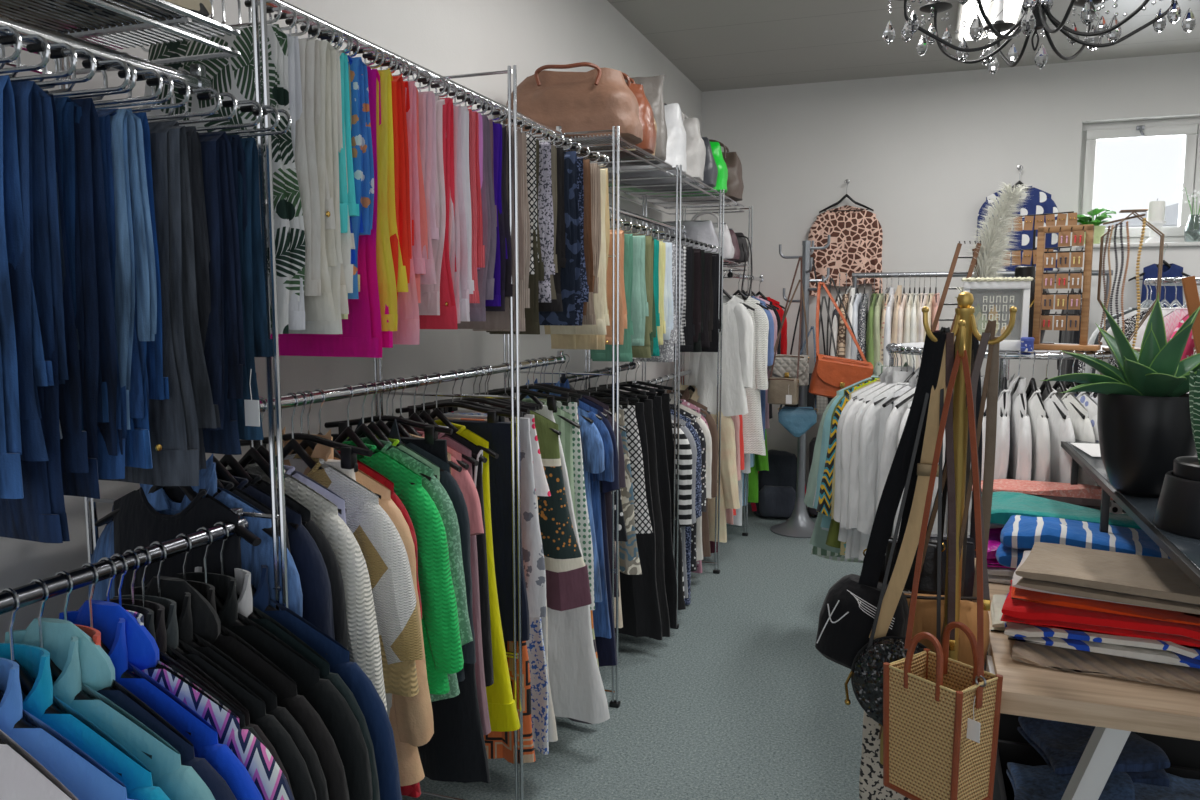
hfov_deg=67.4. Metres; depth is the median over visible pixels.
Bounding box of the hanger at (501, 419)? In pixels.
[408,369,515,421]
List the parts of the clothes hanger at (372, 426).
shoulder arm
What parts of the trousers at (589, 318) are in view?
trouser leg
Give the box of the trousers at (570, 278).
[539,151,580,324]
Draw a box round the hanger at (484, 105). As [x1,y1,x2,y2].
[420,77,502,119]
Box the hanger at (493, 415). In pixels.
[395,370,510,422]
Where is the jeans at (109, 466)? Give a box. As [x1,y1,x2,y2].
[96,108,148,478]
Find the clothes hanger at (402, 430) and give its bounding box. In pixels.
[383,378,461,471]
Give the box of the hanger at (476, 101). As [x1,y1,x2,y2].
[419,76,493,115]
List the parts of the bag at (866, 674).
zip pull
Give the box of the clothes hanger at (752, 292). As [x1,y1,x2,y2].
[751,276,778,309]
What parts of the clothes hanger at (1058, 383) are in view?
shoulder arm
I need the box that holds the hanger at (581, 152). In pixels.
[542,132,599,162]
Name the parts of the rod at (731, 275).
rod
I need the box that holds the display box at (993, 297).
[961,277,1033,350]
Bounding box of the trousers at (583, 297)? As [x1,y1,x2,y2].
[540,157,588,325]
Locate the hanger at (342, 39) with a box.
[251,7,343,49]
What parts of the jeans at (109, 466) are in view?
trouser leg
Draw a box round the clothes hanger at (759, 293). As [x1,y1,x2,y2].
[756,277,784,308]
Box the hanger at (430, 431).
[324,379,452,444]
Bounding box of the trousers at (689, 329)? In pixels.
[680,247,695,351]
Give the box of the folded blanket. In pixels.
[164,0,211,16]
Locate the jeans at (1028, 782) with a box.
[1006,762,1134,799]
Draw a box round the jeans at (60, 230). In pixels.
[34,90,79,438]
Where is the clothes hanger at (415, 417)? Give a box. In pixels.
[408,375,478,465]
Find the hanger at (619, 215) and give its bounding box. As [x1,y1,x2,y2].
[619,215,665,239]
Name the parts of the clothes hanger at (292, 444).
shoulder arm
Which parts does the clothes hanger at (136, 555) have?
shoulder arm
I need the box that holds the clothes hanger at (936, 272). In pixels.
[935,272,936,302]
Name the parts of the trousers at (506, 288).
trouser leg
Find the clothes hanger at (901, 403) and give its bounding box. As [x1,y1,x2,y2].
[895,394,913,408]
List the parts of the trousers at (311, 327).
trouser leg, trouser leg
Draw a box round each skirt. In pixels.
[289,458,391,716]
[434,417,535,763]
[444,413,545,617]
[447,412,548,754]
[452,411,550,495]
[457,410,557,741]
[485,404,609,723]
[514,399,594,609]
[524,398,598,723]
[594,395,676,627]
[601,401,661,639]
[602,397,669,637]
[606,392,685,609]
[609,405,652,533]
[609,409,641,574]
[611,487,627,541]
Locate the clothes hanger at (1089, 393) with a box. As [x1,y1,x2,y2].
[1072,351,1094,395]
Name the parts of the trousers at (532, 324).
trouser leg, trouser leg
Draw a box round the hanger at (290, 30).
[287,2,377,65]
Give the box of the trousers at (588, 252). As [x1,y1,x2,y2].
[583,159,594,314]
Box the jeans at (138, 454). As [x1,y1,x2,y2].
[125,112,168,468]
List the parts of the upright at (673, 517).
post, post, post, post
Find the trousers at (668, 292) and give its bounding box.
[663,242,673,339]
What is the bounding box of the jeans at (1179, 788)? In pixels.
[1133,773,1199,799]
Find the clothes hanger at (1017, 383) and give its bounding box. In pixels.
[1013,351,1027,417]
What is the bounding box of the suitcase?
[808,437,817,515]
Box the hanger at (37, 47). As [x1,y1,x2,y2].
[10,42,77,81]
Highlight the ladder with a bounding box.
[931,240,980,332]
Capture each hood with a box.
[21,618,114,692]
[74,600,158,671]
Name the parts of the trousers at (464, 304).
trouser leg, trouser leg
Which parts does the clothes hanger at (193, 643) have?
shoulder arm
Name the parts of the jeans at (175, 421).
trouser leg, trouser leg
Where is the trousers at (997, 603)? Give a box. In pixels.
[991,594,1006,631]
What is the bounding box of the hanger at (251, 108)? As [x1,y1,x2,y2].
[147,66,278,134]
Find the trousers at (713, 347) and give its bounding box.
[702,253,719,351]
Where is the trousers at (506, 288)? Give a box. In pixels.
[485,123,512,310]
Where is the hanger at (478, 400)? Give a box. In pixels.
[421,367,528,420]
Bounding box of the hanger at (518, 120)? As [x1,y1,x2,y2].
[464,102,533,133]
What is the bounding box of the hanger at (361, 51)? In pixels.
[294,24,383,68]
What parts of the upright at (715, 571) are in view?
post, post, post, post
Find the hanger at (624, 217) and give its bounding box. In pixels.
[624,217,670,240]
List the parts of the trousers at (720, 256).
trouser leg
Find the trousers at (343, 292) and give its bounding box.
[335,49,354,313]
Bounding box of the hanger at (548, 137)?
[548,137,605,164]
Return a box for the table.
[975,558,1199,799]
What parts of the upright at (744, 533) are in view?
post, post, post, post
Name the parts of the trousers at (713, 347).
trouser leg, trouser leg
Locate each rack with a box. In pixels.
[889,342,1113,394]
[1145,277,1199,285]
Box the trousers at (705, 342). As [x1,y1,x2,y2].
[701,252,709,346]
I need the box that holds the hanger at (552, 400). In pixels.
[469,361,568,412]
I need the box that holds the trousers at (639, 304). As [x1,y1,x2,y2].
[631,235,648,345]
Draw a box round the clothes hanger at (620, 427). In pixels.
[580,372,626,431]
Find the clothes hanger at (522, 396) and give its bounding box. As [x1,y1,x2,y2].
[520,359,580,428]
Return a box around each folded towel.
[972,479,1112,499]
[990,491,1140,528]
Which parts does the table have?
plate, leg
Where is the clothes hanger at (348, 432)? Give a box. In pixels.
[335,384,414,484]
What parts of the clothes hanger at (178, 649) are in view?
shoulder arm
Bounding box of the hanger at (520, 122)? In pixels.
[470,107,537,135]
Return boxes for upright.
[58,0,288,609]
[374,65,523,799]
[503,126,620,707]
[585,165,681,628]
[641,189,723,573]
[680,206,752,535]
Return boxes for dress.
[331,434,489,782]
[337,450,421,797]
[385,433,450,471]
[405,418,529,640]
[407,431,483,535]
[413,427,490,734]
[426,423,493,686]
[435,420,520,731]
[497,407,591,610]
[520,380,604,601]
[522,398,576,524]
[534,378,613,638]
[579,396,618,666]
[582,395,625,596]
[614,418,622,627]
[866,293,877,369]
[1057,292,1080,387]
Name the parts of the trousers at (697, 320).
trouser leg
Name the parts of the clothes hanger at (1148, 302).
shoulder arm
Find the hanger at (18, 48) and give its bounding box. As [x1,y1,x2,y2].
[0,25,21,62]
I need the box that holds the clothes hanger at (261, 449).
[245,397,345,514]
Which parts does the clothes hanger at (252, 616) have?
shoulder arm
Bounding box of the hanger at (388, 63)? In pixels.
[326,40,410,79]
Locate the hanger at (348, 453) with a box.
[240,391,372,471]
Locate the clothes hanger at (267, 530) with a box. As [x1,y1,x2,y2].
[106,492,279,536]
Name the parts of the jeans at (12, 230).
trouser leg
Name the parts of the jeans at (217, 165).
trouser leg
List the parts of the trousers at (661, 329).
trouser leg, trouser leg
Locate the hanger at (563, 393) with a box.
[488,358,581,405]
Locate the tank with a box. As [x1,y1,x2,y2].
[1140,263,1182,307]
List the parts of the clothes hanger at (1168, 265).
shoulder arm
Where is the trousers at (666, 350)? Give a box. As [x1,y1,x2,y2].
[639,243,676,361]
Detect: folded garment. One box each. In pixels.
[970,492,1110,522]
[990,524,1003,528]
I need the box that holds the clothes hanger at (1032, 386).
[1026,351,1048,418]
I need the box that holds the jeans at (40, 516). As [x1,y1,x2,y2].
[0,94,88,542]
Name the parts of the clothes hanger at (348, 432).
shoulder arm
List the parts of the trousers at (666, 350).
trouser leg, trouser leg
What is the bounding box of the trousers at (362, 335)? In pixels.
[271,66,392,357]
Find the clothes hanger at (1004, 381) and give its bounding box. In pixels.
[1000,351,1006,416]
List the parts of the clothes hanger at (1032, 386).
shoulder arm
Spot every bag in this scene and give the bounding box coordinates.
[506,62,642,149]
[767,257,801,404]
[768,279,808,385]
[784,258,825,407]
[808,281,872,397]
[814,296,836,413]
[815,331,946,668]
[826,278,862,403]
[844,388,943,725]
[859,349,973,799]
[863,333,973,593]
[869,336,999,665]
[885,327,949,592]
[918,326,981,600]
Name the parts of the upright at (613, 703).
post, post, post, post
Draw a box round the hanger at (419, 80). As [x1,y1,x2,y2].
[362,53,445,95]
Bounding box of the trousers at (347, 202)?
[338,53,358,232]
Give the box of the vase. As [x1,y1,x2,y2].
[1181,183,1199,241]
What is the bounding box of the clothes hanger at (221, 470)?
[211,453,302,529]
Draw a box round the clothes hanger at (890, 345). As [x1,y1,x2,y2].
[846,345,891,397]
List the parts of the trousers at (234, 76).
trouser leg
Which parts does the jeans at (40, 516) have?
trouser leg, trouser leg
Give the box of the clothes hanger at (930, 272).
[928,272,930,301]
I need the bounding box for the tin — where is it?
[1020,337,1034,351]
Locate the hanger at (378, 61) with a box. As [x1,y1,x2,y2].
[321,40,405,75]
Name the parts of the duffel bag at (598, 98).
handle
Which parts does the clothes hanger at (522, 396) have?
shoulder arm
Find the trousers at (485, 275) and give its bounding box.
[469,115,496,320]
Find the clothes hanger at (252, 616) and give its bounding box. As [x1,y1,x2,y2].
[214,522,260,618]
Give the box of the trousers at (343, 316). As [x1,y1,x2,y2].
[341,54,359,318]
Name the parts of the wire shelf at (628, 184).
rail, edge rail, edge rail, rail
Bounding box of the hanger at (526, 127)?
[482,110,547,139]
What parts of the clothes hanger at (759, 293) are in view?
shoulder arm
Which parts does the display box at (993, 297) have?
rope trim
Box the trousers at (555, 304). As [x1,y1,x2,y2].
[539,147,565,310]
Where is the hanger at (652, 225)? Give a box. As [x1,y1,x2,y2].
[652,225,693,246]
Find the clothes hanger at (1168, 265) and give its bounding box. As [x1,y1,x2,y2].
[1128,243,1189,280]
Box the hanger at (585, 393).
[493,357,589,405]
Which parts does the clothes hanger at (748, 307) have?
shoulder arm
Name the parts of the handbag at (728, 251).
handle, handle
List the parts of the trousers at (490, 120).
trouser leg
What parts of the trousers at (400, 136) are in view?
trouser leg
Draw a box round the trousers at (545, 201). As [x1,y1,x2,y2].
[538,142,554,301]
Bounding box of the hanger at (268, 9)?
[136,6,296,45]
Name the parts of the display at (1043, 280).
board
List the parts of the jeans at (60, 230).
trouser leg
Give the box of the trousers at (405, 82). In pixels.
[399,81,413,255]
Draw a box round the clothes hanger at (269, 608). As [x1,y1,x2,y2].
[240,519,326,654]
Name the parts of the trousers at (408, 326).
trouser leg, trouser leg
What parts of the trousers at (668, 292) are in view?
trouser leg, trouser leg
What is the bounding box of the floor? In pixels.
[402,504,905,799]
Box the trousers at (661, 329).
[657,241,665,344]
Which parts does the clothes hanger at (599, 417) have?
shoulder arm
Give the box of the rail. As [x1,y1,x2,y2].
[853,270,1112,316]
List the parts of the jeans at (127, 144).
trouser leg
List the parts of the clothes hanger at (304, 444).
shoulder arm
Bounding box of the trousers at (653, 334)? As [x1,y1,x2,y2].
[649,239,655,354]
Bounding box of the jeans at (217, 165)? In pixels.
[198,131,259,429]
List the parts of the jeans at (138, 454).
trouser leg, trouser leg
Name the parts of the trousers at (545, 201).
trouser leg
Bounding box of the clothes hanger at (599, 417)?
[550,356,601,419]
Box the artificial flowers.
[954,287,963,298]
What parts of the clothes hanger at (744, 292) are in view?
shoulder arm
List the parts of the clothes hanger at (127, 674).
shoulder arm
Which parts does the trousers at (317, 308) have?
trouser leg, trouser leg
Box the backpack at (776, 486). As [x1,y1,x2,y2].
[751,449,805,518]
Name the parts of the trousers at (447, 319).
trouser leg, trouser leg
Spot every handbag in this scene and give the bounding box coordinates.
[570,72,655,158]
[611,119,656,160]
[619,75,667,164]
[624,103,686,176]
[635,112,705,183]
[652,220,718,252]
[657,137,717,190]
[683,142,727,195]
[691,139,743,204]
[691,211,733,258]
[725,229,739,260]
[734,232,752,299]
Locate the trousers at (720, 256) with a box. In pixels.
[717,256,721,331]
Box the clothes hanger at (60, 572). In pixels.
[55,570,114,689]
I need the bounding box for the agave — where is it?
[1041,292,1199,497]
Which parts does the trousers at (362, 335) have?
trouser leg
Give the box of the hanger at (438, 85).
[380,66,457,99]
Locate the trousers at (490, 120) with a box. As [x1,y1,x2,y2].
[488,119,496,226]
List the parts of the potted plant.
pot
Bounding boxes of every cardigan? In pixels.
[228,469,347,649]
[344,437,472,701]
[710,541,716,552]
[736,295,768,455]
[759,297,780,418]
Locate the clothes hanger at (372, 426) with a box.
[359,381,440,477]
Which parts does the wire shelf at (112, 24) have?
edge rail, rail, edge rail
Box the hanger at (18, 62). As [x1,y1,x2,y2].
[9,17,136,98]
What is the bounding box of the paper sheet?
[1071,443,1100,456]
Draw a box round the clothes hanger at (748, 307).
[723,271,754,310]
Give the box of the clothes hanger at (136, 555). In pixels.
[123,550,176,659]
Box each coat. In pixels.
[275,427,433,785]
[759,296,786,354]
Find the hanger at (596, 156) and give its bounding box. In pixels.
[553,137,608,166]
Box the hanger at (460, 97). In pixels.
[407,77,482,110]
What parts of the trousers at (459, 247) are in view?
trouser leg, trouser leg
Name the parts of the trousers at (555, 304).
trouser leg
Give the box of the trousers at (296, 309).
[285,33,304,329]
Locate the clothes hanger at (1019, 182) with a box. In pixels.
[989,165,1048,199]
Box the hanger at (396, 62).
[301,13,397,73]
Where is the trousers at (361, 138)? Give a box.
[348,57,373,298]
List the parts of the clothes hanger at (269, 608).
shoulder arm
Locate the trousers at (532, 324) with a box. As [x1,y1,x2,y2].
[486,139,543,334]
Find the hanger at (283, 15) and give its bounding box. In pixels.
[141,0,309,51]
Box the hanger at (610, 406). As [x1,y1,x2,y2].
[573,375,615,408]
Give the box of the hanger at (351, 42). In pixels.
[259,5,352,53]
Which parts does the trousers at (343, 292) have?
trouser leg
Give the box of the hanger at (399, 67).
[334,42,419,82]
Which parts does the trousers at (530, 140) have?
trouser leg, trouser leg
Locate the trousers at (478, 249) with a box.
[468,109,484,302]
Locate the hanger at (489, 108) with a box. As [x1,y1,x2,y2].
[435,72,506,121]
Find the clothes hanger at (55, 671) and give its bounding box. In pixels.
[29,578,151,758]
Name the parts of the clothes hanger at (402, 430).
shoulder arm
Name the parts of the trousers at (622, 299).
trouser leg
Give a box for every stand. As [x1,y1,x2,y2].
[770,235,829,537]
[922,291,1016,660]
[1097,209,1164,351]
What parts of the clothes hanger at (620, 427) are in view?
shoulder arm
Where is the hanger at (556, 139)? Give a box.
[551,137,571,150]
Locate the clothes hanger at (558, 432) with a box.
[492,362,560,435]
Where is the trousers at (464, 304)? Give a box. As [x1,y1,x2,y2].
[459,107,474,320]
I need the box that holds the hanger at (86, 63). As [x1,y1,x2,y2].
[0,35,130,96]
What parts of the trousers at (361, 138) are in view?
trouser leg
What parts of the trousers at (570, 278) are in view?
trouser leg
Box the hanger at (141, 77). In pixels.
[40,29,173,109]
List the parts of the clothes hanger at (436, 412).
shoulder arm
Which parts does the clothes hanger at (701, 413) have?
shoulder arm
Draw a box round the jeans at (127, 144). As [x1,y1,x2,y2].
[110,108,156,429]
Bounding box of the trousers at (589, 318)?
[582,163,600,324]
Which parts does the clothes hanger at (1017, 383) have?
shoulder arm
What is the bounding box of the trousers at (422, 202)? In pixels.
[412,86,427,302]
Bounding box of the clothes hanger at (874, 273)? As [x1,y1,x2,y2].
[872,273,874,300]
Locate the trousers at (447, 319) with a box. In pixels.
[419,98,457,328]
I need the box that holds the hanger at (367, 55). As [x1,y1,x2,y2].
[298,11,392,69]
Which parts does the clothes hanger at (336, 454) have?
shoulder arm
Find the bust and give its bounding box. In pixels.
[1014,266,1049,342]
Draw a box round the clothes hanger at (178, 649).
[134,546,188,653]
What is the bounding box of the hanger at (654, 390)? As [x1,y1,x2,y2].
[588,363,664,398]
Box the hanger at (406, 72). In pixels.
[349,51,431,89]
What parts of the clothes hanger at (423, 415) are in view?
shoulder arm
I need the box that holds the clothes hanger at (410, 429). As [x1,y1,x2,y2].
[396,377,468,469]
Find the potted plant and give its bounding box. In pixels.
[1077,208,1115,243]
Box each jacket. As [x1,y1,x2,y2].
[0,643,169,799]
[0,658,133,799]
[0,729,78,799]
[5,618,214,799]
[59,600,262,799]
[74,624,236,799]
[76,610,293,799]
[88,454,302,616]
[104,598,293,797]
[113,595,316,799]
[117,603,294,799]
[129,576,328,799]
[176,572,372,799]
[186,580,349,799]
[195,567,379,799]
[253,565,401,799]
[354,418,475,681]
[665,387,717,556]
[670,391,711,560]
[671,414,696,597]
[676,382,739,542]
[726,415,740,524]
[726,454,750,525]
[733,415,744,514]
[742,454,753,505]
[746,454,754,483]
[748,429,768,502]
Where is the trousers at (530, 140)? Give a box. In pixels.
[526,135,538,273]
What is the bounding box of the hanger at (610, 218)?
[610,218,622,229]
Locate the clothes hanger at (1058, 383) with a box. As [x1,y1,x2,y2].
[1052,351,1088,418]
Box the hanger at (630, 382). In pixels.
[599,361,672,395]
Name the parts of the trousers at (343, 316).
trouser leg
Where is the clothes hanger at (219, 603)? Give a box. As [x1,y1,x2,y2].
[197,527,295,672]
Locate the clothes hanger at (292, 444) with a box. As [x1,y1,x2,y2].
[276,392,323,469]
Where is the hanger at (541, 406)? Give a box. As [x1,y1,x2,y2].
[445,365,542,413]
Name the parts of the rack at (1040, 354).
plate, post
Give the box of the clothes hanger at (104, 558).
[98,557,157,668]
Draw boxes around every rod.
[0,14,211,94]
[0,507,248,614]
[258,0,564,140]
[259,350,565,411]
[560,359,636,382]
[609,205,686,233]
[630,369,691,389]
[727,269,763,281]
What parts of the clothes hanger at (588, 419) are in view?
shoulder arm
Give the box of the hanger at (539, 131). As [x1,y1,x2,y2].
[490,109,555,142]
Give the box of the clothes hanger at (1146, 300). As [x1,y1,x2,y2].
[1136,278,1149,307]
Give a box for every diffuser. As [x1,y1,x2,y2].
[959,0,990,40]
[988,0,1022,38]
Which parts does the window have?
handle, sash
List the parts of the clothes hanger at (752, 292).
shoulder arm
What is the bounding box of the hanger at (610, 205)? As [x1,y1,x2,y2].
[610,205,658,237]
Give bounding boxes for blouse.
[347,435,439,481]
[670,404,705,571]
[670,409,701,604]
[680,399,708,572]
[751,296,773,439]
[756,296,776,428]
[804,375,878,552]
[808,205,882,296]
[813,376,873,527]
[813,376,877,530]
[829,293,842,355]
[831,379,880,554]
[833,366,911,541]
[837,293,848,357]
[850,293,861,359]
[857,293,868,360]
[857,382,908,560]
[872,293,883,374]
[876,370,918,535]
[880,294,888,364]
[891,285,901,365]
[892,383,916,409]
[896,293,907,365]
[902,293,912,365]
[910,293,917,369]
[916,293,922,368]
[918,293,928,366]
[924,293,933,340]
[931,293,939,329]
[931,431,947,533]
[967,390,986,534]
[974,185,1057,277]
[987,528,1016,568]
[994,387,1011,478]
[1007,374,1031,480]
[1056,388,1096,485]
[1059,387,1110,511]
[1070,387,1125,513]
[1077,294,1085,372]
[1092,307,1145,373]
[1095,308,1147,373]
[1163,308,1187,342]
[1170,314,1194,360]
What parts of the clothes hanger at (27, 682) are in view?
shoulder arm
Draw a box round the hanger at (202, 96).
[100,52,237,124]
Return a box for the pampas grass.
[966,182,1030,277]
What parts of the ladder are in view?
rail, rail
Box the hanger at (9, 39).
[0,34,50,73]
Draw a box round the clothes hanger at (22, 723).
[0,691,36,727]
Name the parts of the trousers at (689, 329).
trouser leg, trouser leg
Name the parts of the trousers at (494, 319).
trouser leg, trouser leg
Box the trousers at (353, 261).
[347,55,363,263]
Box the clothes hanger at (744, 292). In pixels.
[738,274,772,309]
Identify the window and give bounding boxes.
[1077,117,1199,243]
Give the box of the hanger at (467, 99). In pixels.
[412,74,487,113]
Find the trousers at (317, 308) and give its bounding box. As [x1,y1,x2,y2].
[304,40,342,320]
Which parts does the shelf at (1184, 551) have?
post, post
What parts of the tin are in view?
lid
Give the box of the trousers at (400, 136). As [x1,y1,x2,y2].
[390,75,411,299]
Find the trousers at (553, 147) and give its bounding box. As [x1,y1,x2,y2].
[550,145,557,298]
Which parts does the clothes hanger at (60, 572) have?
shoulder arm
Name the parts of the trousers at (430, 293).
trouser leg, trouser leg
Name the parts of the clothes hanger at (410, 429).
shoulder arm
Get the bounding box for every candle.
[994,0,1003,22]
[1145,199,1165,242]
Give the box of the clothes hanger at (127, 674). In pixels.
[80,563,190,735]
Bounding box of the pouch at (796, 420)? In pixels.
[778,326,817,436]
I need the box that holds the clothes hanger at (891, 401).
[882,348,922,406]
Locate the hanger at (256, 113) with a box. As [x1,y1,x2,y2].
[148,70,291,137]
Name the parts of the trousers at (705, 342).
trouser leg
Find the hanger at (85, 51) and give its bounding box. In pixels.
[41,48,94,86]
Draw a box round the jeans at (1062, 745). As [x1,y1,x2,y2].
[1017,716,1169,786]
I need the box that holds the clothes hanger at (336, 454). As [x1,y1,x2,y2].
[314,388,395,492]
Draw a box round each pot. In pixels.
[1097,392,1195,497]
[1153,470,1199,538]
[1173,456,1199,481]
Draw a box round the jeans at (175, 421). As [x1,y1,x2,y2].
[98,121,220,485]
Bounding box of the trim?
[1076,242,1199,249]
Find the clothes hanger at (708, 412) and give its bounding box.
[676,372,710,413]
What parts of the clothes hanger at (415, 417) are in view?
shoulder arm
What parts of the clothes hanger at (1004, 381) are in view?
shoulder arm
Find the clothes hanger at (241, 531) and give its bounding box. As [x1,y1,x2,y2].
[94,485,261,545]
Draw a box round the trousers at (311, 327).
[289,50,352,333]
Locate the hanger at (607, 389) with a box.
[587,367,647,405]
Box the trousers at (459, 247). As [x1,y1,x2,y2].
[450,105,469,322]
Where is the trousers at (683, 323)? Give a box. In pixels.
[680,246,685,344]
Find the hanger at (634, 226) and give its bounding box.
[630,225,647,235]
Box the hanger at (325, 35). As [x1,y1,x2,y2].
[317,32,349,52]
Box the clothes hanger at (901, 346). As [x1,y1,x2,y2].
[859,346,903,400]
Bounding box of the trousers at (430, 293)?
[418,96,451,314]
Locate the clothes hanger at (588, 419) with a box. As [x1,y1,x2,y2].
[536,357,593,423]
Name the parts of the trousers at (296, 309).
trouser leg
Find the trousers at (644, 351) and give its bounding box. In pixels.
[632,236,653,357]
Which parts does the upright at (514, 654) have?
post, post, post, post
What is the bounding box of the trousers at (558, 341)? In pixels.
[544,168,609,349]
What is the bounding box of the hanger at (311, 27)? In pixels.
[237,0,334,43]
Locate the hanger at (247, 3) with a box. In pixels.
[227,0,281,27]
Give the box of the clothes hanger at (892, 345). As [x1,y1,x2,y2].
[847,345,894,398]
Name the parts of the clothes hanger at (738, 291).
shoulder arm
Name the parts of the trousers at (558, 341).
trouser leg, trouser leg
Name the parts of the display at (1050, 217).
wire post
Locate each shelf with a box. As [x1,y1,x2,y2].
[0,0,240,75]
[539,134,743,214]
[723,259,746,270]
[1061,439,1199,587]
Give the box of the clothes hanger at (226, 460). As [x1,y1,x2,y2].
[216,455,306,524]
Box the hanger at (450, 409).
[434,365,539,415]
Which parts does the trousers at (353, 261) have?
trouser leg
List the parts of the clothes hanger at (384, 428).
shoulder arm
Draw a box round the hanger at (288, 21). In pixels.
[221,0,320,39]
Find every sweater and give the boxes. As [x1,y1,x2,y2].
[226,463,386,710]
[283,454,422,696]
[336,441,463,694]
[1000,580,1199,648]
[1011,587,1199,625]
[1011,640,1199,690]
[1012,551,1171,610]
[1015,542,1199,614]
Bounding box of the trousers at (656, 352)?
[651,239,659,355]
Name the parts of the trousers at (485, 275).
trouser leg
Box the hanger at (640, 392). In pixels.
[581,365,655,401]
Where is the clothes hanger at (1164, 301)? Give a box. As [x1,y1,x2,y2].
[1160,277,1172,307]
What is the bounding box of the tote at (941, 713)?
[883,350,1002,799]
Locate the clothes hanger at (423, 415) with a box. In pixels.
[419,374,486,462]
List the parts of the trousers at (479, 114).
trouser leg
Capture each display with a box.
[1002,211,1076,343]
[1032,224,1100,350]
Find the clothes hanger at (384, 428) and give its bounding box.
[374,380,450,473]
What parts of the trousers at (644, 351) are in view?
trouser leg, trouser leg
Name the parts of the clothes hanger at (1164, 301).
shoulder arm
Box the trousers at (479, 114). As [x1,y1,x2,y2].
[477,113,482,268]
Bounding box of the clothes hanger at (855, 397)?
[853,346,900,400]
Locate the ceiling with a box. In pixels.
[607,0,1199,91]
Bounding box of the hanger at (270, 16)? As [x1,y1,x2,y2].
[268,13,359,57]
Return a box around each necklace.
[1098,226,1110,344]
[1103,225,1113,331]
[1110,224,1117,316]
[1115,222,1123,325]
[1121,221,1129,333]
[1132,218,1145,347]
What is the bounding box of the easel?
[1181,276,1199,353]
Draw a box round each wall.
[0,0,701,642]
[700,52,1199,507]
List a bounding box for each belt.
[945,333,955,650]
[968,332,990,610]
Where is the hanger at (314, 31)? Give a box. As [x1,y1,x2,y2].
[246,0,340,48]
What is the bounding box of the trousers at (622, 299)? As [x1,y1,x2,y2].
[605,230,626,344]
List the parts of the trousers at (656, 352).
trouser leg, trouser leg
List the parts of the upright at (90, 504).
post, post, post, post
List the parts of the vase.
glass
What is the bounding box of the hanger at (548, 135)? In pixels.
[493,110,564,146]
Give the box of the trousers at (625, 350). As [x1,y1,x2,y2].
[590,234,633,361]
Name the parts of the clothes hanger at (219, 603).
shoulder arm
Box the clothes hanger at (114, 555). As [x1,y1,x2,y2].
[110,553,167,664]
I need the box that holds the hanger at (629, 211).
[629,211,675,242]
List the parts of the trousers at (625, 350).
trouser leg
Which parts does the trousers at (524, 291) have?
trouser leg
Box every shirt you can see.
[113,486,241,595]
[688,294,753,415]
[811,362,906,558]
[817,361,909,562]
[840,366,914,558]
[845,286,854,358]
[846,367,919,557]
[883,286,894,365]
[981,376,984,395]
[987,567,1015,583]
[996,515,1170,567]
[1004,593,1199,668]
[1085,308,1131,372]
[1129,307,1180,352]
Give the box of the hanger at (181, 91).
[89,44,220,120]
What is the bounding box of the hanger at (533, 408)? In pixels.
[426,366,536,417]
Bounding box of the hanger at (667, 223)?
[664,223,707,250]
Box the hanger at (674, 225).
[673,225,712,251]
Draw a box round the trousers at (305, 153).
[295,39,334,295]
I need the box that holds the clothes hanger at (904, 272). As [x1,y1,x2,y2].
[901,272,904,302]
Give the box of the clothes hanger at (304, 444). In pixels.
[290,390,380,498]
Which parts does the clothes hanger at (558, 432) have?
shoulder arm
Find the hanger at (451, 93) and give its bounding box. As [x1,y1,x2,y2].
[392,65,474,107]
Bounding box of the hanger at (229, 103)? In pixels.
[132,60,262,130]
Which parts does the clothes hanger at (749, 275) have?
shoulder arm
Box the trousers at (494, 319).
[457,127,523,328]
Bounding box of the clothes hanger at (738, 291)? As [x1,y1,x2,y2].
[733,273,768,310]
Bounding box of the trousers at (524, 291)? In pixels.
[473,133,530,330]
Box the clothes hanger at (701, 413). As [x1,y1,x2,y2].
[670,373,705,416]
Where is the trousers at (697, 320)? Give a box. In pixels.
[693,249,701,341]
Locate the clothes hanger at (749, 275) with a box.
[745,275,776,309]
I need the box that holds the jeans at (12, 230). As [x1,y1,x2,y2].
[0,75,53,498]
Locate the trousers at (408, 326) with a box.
[393,81,425,344]
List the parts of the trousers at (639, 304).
trouser leg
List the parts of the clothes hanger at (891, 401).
shoulder arm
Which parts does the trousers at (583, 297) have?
trouser leg, trouser leg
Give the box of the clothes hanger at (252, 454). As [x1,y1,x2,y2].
[238,440,276,477]
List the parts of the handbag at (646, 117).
handle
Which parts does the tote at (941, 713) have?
handle, handle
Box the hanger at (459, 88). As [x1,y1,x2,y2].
[388,66,466,104]
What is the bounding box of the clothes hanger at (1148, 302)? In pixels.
[1141,278,1153,307]
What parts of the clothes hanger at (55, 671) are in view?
shoulder arm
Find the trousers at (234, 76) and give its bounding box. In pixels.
[143,24,304,333]
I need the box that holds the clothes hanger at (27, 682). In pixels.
[0,587,121,776]
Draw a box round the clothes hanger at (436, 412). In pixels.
[424,372,498,458]
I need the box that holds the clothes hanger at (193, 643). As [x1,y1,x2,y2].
[150,541,202,646]
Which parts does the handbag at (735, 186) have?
handle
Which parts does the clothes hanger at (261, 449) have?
shoulder arm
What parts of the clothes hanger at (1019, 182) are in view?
shoulder arm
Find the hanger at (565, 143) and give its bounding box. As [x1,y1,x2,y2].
[520,125,580,153]
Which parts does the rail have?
post, post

